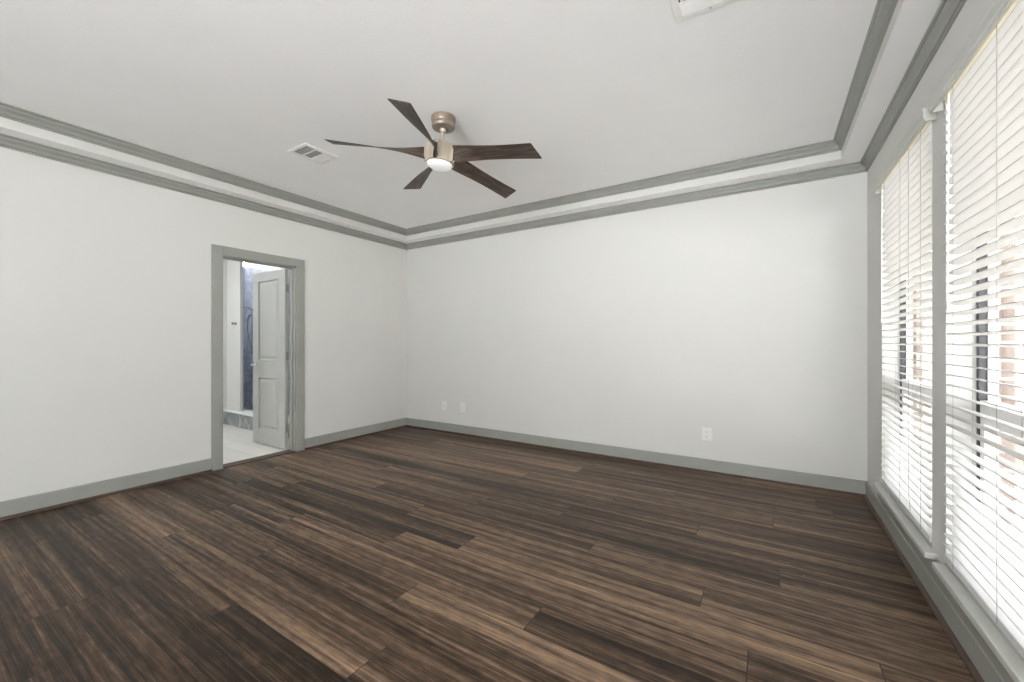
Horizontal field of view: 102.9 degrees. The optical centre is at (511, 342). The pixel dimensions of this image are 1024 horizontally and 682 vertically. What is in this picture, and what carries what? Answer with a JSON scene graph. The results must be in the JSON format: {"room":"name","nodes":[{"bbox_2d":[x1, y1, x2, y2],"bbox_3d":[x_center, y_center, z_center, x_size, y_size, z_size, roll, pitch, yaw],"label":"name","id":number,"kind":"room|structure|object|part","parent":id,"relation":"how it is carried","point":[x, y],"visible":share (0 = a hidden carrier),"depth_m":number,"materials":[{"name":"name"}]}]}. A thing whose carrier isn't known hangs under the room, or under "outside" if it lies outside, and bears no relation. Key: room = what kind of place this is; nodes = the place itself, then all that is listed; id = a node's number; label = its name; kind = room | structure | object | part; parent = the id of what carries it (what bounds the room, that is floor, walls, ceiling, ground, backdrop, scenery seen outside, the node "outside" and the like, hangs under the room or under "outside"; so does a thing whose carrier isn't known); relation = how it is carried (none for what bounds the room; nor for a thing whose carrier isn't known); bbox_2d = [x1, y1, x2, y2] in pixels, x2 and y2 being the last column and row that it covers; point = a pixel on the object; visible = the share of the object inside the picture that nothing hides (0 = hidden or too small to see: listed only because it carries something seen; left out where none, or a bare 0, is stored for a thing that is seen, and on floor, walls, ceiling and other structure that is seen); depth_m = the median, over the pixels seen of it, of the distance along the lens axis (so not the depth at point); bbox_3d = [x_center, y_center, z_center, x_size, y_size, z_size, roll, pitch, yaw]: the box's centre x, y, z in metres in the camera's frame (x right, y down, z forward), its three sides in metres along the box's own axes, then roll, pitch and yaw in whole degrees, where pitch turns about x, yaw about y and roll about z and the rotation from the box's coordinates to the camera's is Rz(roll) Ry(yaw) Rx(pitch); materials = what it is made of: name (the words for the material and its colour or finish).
{"room":"empty bedroom","nodes":[
{"label":"empty bedroom","id":0,"kind":"room"},
{"bbox_2d":[0,147,406,501],"bbox_3d":[-3.468,-0.250,2.864,0.120,2.900,7.155,0,0,32],"label":"wall","id":1,"kind":"structure","parent":0,"point":[105,279],"depth_m":3.35,"materials":[{"name":"paint"}]},
{"bbox_2d":[0,458,211,516],"bbox_3d":[-4.058,1.139,1.799,0.014,0.121,4.725,0,0,32],"label":"baseboard","id":2,"kind":"structure","parent":1,"relation":"attached to","point":[28,503],"depth_m":3.15,"materials":[{"name":"grey paint"}]},
{"bbox_2d":[0,469,212,520],"bbox_3d":[-4.044,1.190,1.791,0.018,0.019,4.725,0,0,32],"label":"trim","id":3,"kind":"structure","parent":1,"relation":"attached to","point":[206,471],"depth_m":3.14,"materials":[{"name":"grey wood"}]},
{"bbox_2d":[211,244,304,470],"bbox_3d":[-2.913,0.143,4.402,0.852,2.118,0.896,0,0,32],"label":"door","id":4,"kind":"structure","parent":1,"relation":"in","point":[271,289],"depth_m":4.54,"materials":[{"name":"grey paint"}]},
{"bbox_2d":[305,417,406,447],"bbox_3d":[-1.914,1.139,5.208,0.014,0.121,1.530,0,0,32],"label":"baseboard","id":5,"kind":"structure","parent":1,"relation":"attached to","point":[326,438],"depth_m":5.08,"materials":[{"name":"grey paint"}]},
{"bbox_2d":[305,425,406,449],"bbox_3d":[-1.904,1.190,5.194,0.018,0.019,1.516,0,0,32],"label":"trim","id":6,"kind":"structure","parent":1,"relation":"attached to","point":[320,445],"depth_m":5.07,"materials":[{"name":"grey wood"}]},
{"bbox_2d":[0,0,966,249],"bbox_3d":[-1.280,-1.363,1.487,5.050,0.075,7.155,0,0,32],"label":"trim","id":7,"kind":"structure","parent":1,"relation":"attached to","point":[947,12],"depth_m":3.38,"materials":[{"name":"grey paint"}]},
{"bbox_2d":[223,259,226,423],"bbox_3d":[-4.916,-0.149,5.012,0.100,2.701,2.650,0,0,32],"label":"wall","id":8,"kind":"structure","parent":0,"point":[224,260],"depth_m":6.01,"materials":[{"name":"paint"}]},
{"bbox_2d":[227,260,242,410],"bbox_3d":[-4.045,-0.265,5.947,0.420,2.490,0.040,0,0,32],"label":"wall","id":9,"kind":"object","parent":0,"point":[234,268],"visible":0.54,"depth_m":5.89,"materials":[{"name":"paint"}]},
{"bbox_2d":[243,266,243,406],"bbox_3d":[-5.168,-0.100,7.279,0.100,2.601,0.920,0,0,32],"label":"wall","id":10,"kind":"structure","parent":0,"point":[243,266],"depth_m":7.53,"materials":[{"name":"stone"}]},
{"bbox_2d":[223,407,288,463],"bbox_3d":[-4.213,1.230,5.249,3.679,0.059,3.600,0,0,32],"label":"floor","id":11,"kind":"structure","parent":0,"point":[238,444],"depth_m":4.70,"materials":[{"name":"tile"}]},
{"bbox_2d":[223,409,288,438],"bbox_3d":[-3.256,1.093,5.462,2.228,0.215,0.170,0,0,32],"label":"shower curb","id":12,"kind":"object","parent":11,"relation":"on","point":[242,419],"visible":0.21,"depth_m":5.76,"materials":[{"name":"grey tile"}]},
{"bbox_2d":[244,262,288,414],"bbox_3d":[-3.355,-0.149,6.611,3.680,2.701,0.120,0,0,32],"label":"wall","id":13,"kind":"structure","parent":0,"point":[250,269],"depth_m":7.44,"materials":[{"name":"stone"}]},
{"bbox_2d":[243,307,252,353],"bbox_3d":[-4.675,-0.211,7.117,0.286,0.839,0.412,0,0,-28],"label":"shower","id":14,"kind":"object","parent":13,"relation":"attached to","point":[243,307],"visible":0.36,"depth_m":7.31,"materials":[{"name":"silver metal"}]},
{"bbox_3d":[-4.659,-0.200,7.337,0.018,0.818,0.039,0,0,32],"label":"riser rail","id":15,"kind":"part","parent":14,"relation":"part of","materials":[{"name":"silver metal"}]},
{"bbox_2d":[0,0,941,243],"bbox_3d":[-1.280,-1.550,1.487,5.050,0.300,7.155,0,0,32],"label":"ceiling","id":16,"kind":"structure","parent":0,"point":[607,93],"depth_m":2.44,"materials":[{"name":"paint"}]},
{"bbox_2d":[288,143,338,164],"bbox_3d":[-1.620,-1.534,3.331,0.245,0.012,0.290,0,0,32],"label":"ceiling vent","id":17,"kind":"object","parent":16,"relation":"in","point":[307,151],"visible":1,"depth_m":3.33,"materials":[{"name":"white metal"}]},
{"bbox_2d":[325,99,541,197],"bbox_3d":[-0.464,-1.347,2.822,1.378,0.386,1.392,0,0,32],"label":"ceiling fan","id":18,"kind":"object","parent":16,"relation":"hanging from","point":[442,156],"visible":1,"depth_m":2.73,"materials":[{"name":"brown wood"}]},
{"bbox_3d":[-0.892,-1.294,2.745,0.658,0.103,0.138,0,0,-15],"label":"blade","id":19,"kind":"part","parent":18,"relation":"part of","materials":[{"name":"brown wood"}]},
{"bbox_3d":[-0.540,-1.279,2.404,0.141,0.112,0.647,6,1,7],"label":"blade","id":20,"kind":"part","parent":18,"relation":"part of","materials":[{"name":"brown wood"}]},
{"bbox_3d":[-0.673,-1.292,3.168,0.141,0.101,0.657,0,0,-33],"label":"blade","id":21,"kind":"part","parent":18,"relation":"part of","materials":[{"name":"brown wood"}]},
{"bbox_3d":[-0.218,-1.261,3.101,0.141,0.112,0.647,7,2,43],"label":"blade","id":22,"kind":"part","parent":18,"relation":"part of","materials":[{"name":"brown wood"}]},
{"bbox_3d":[-0.127,-1.243,2.635,0.647,0.112,0.141,6,1,25],"label":"blade","id":23,"kind":"part","parent":18,"relation":"part of","materials":[{"name":"brown wood"}]},
{"bbox_2d":[0,0,897,235],"bbox_3d":[-1.280,-1.502,1.487,4.690,0.075,6.795,0,0,32],"label":"trim","id":24,"kind":"structure","parent":16,"relation":"attached to","point":[884,9],"depth_m":3.36,"materials":[{"name":"grey paint"}]},
{"bbox_2d":[670,0,734,22],"bbox_3d":[0.840,-1.534,1.758,0.300,0.012,0.290,0,0,32],"label":"ceiling vent","id":25,"kind":"object","parent":16,"relation":"in","point":[683,10],"visible":1,"depth_m":1.86,"materials":[{"name":"white metal"}]},
{"bbox_2d":[0,427,974,681],"bbox_3d":[-1.280,1.200,1.487,5.150,0.001,7.255,0,0,32],"label":"floor","id":26,"kind":"structure","parent":0,"point":[404,554],"depth_m":2.05,"materials":[{"name":"brown wood"}]},
{"bbox_2d":[407,172,866,480],"bbox_3d":[0.665,-0.250,4.561,5.310,2.900,0.120,0,0,32],"label":"wall","id":27,"kind":"structure","parent":0,"point":[742,317],"depth_m":3.94,"materials":[{"name":"paint"}]},
{"bbox_2d":[442,401,446,409],"bbox_3d":[-0.914,0.848,5.472,0.080,0.125,0.020,0,0,32],"label":"wall plate","id":28,"kind":"object","parent":27,"relation":"attached to","point":[444,403],"visible":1,"depth_m":5.47,"materials":[{"name":"white plastic"}]},
{"bbox_2d":[460,403,464,412],"bbox_3d":[-0.640,0.848,5.306,0.080,0.125,0.010,0,0,32],"label":"wall outlet","id":29,"kind":"object","parent":27,"relation":"attached to","point":[462,405],"visible":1,"depth_m":5.30,"materials":[{"name":"white plastic"}]},
{"bbox_2d":[407,425,864,496],"bbox_3d":[0.613,1.190,4.496,5.022,0.019,0.018,0,0,32],"label":"trim","id":30,"kind":"structure","parent":27,"relation":"attached to","point":[516,442],"depth_m":3.93,"materials":[{"name":"grey wood"}]},
{"bbox_2d":[407,418,865,493],"bbox_3d":[0.621,1.139,4.510,5.050,0.121,0.014,0,0,32],"label":"baseboard","id":31,"kind":"structure","parent":27,"relation":"attached to","point":[795,477],"depth_m":3.94,"materials":[{"name":"grey paint"}]},
{"bbox_2d":[702,427,711,440],"bbox_3d":[1.801,0.848,3.770,0.088,0.120,0.010,0,0,32],"label":"wall outlet","id":32,"kind":"object","parent":27,"relation":"attached to","point":[706,432],"visible":1,"depth_m":3.77,"materials":[{"name":"white plastic"}]},
{"bbox_2d":[867,0,992,563],"bbox_3d":[0.917,-0.250,0.105,0.140,2.900,7.155,0,0,32],"label":"wall","id":33,"kind":"structure","parent":0,"point":[972,11],"depth_m":1.87,"materials":[{"name":"paint"}]},
{"bbox_2d":[872,269,937,559],"bbox_3d":[2.307,-0.040,2.274,0.276,2.098,1.130,0,0,32],"label":"window","id":34,"kind":"structure","parent":33,"relation":"in","point":[922,543],"depth_m":2.54,"materials":[{"name":"white plastic"}]},
{"bbox_2d":[871,107,936,541],"bbox_3d":[2.228,-0.072,2.326,0.093,2.029,1.103,0,0,32],"label":"blind","id":35,"kind":"object","parent":34,"relation":"attached to","point":[906,177],"visible":0.82,"depth_m":2.25,"materials":[{"name":"paint"}]},
{"bbox_3d":[2.455,-0.060,2.652,0.057,1.980,0.002,0,0,32],"label":"ladder cord","id":36,"kind":"part","parent":35,"relation":"part of","materials":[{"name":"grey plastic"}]},
{"bbox_3d":[2.253,0.927,2.331,0.050,0.030,0.998,0,0,32],"label":"rail","id":37,"kind":"part","parent":35,"relation":"part of","materials":[{"name":"white"}]},
{"bbox_3d":[2.111,-0.075,2.168,0.002,1.930,0.032,0,0,32],"label":"lift cord","id":38,"kind":"part","parent":35,"relation":"part of","materials":[{"name":"white fabric"}]},
{"bbox_3d":[2.051,-0.060,2.010,0.057,1.980,0.002,0,0,32],"label":"ladder cord","id":39,"kind":"part","parent":35,"relation":"part of","materials":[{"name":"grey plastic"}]},
{"bbox_3d":[2.248,0.975,2.311,0.136,0.029,1.130,0,0,32],"label":"sill","id":40,"kind":"part","parent":34,"relation":"part of","materials":[{"name":"paint"}]},
{"bbox_3d":[2.350,-0.065,2.271,0.030,2.049,1.000,0,0,32],"label":"frame","id":41,"kind":"part","parent":34,"relation":"part of","materials":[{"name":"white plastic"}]},
{"bbox_3d":[2.339,0.268,2.277,0.046,0.055,0.960,0,0,32],"label":"meeting rail","id":42,"kind":"part","parent":34,"relation":"part of","materials":[{"name":"white plastic"}]},
{"bbox_3d":[2.330,0.613,2.283,0.026,0.635,0.956,0,0,32],"label":"sash","id":43,"kind":"part","parent":34,"relation":"part of","materials":[{"name":"white plastic"}]},
{"bbox_2d":[863,495,983,681],"bbox_3d":[0.835,1.190,0.149,0.018,0.019,7.141,0,0,32],"label":"trim","id":44,"kind":"structure","parent":33,"relation":"attached to","point":[963,655],"depth_m":1.84,"materials":[{"name":"grey wood"}]},
{"bbox_2d":[865,481,1004,681],"bbox_3d":[0.852,1.139,0.146,0.014,0.121,7.155,0,0,32],"label":"baseboard","id":45,"kind":"structure","parent":33,"relation":"attached to","point":[984,666],"depth_m":1.77,"materials":[{"name":"grey paint"}]},
{"bbox_2d":[877,493,1013,681],"bbox_3d":[1.609,1.032,1.351,0.014,0.094,3.468,0,0,32],"label":"trim","id":46,"kind":"structure","parent":33,"relation":"attached to","point":[927,562],"depth_m":1.66,"materials":[{"name":"grey paint"}]},
{"bbox_2d":[932,225,1023,681],"bbox_3d":[1.668,-0.040,1.258,0.276,2.098,1.085,0,0,32],"label":"window","id":47,"kind":"structure","parent":33,"relation":"in","point":[1003,649],"depth_m":1.66,"materials":[{"name":"white plastic"}]},
{"bbox_2d":[928,0,1023,657],"bbox_3d":[1.601,-0.072,1.329,0.093,2.029,1.103,0,0,32],"label":"blind","id":48,"kind":"object","parent":47,"relation":"attached to","point":[983,86],"visible":1,"depth_m":1.44,"materials":[{"name":"paint"}]},
{"bbox_3d":[1.828,-0.060,1.655,0.057,1.980,0.002,0,0,32],"label":"ladder cord","id":49,"kind":"part","parent":48,"relation":"part of","materials":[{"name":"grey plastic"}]},
{"bbox_3d":[1.626,0.927,1.334,0.050,0.030,0.998,0,0,32],"label":"rail","id":50,"kind":"part","parent":48,"relation":"part of","materials":[{"name":"white"}]},
{"bbox_3d":[1.626,-0.060,1.334,0.057,1.980,0.002,0,0,32],"label":"ladder cord","id":51,"kind":"part","parent":48,"relation":"part of","materials":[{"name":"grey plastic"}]},
{"bbox_3d":[1.608,0.975,1.295,0.136,0.029,1.085,0,0,32],"label":"sill","id":52,"kind":"part","parent":47,"relation":"part of","materials":[{"name":"paint"}]},
{"bbox_3d":[1.722,-0.065,1.273,0.030,2.049,1.000,0,0,32],"label":"frame","id":53,"kind":"part","parent":47,"relation":"part of","materials":[{"name":"white plastic"}]},
{"bbox_3d":[1.711,0.268,1.280,0.046,0.055,0.960,0,0,32],"label":"meeting rail","id":54,"kind":"part","parent":47,"relation":"part of","materials":[{"name":"white plastic"}]},
{"bbox_3d":[1.703,0.613,1.286,0.026,0.635,0.956,0,0,32],"label":"sash","id":55,"kind":"part","parent":47,"relation":"part of","materials":[{"name":"white plastic"}]},
{"bbox_2d":[913,217,1014,541],"bbox_3d":[0.954,-0.250,-0.024,0.060,2.900,7.575,0,0,32],"label":"wall","id":56,"kind":"structure","parent":0,"point":[1008,365],"depth_m":1.68,"materials":[{"name":"brick"}]},
{"label":"outside","id":57,"kind":"structure","parent":0,"visible":0},
{"bbox_2d":[923,438,1023,545],"bbox_3d":[4.968,1.450,-1.353,8.150,0.200,15.000,0,0,32],"label":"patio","id":58,"kind":"structure","parent":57,"point":[1017,475],"depth_m":3.74,"materials":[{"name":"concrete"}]},
{"bbox_2d":[923,253,1023,467],"bbox_3d":[6.154,0.175,3.962,4.400,2.350,0.060,0,0,32],"label":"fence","id":59,"kind":"object","parent":58,"relation":"on","point":[926,357],"visible":0.02,"depth_m":4.39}
]}

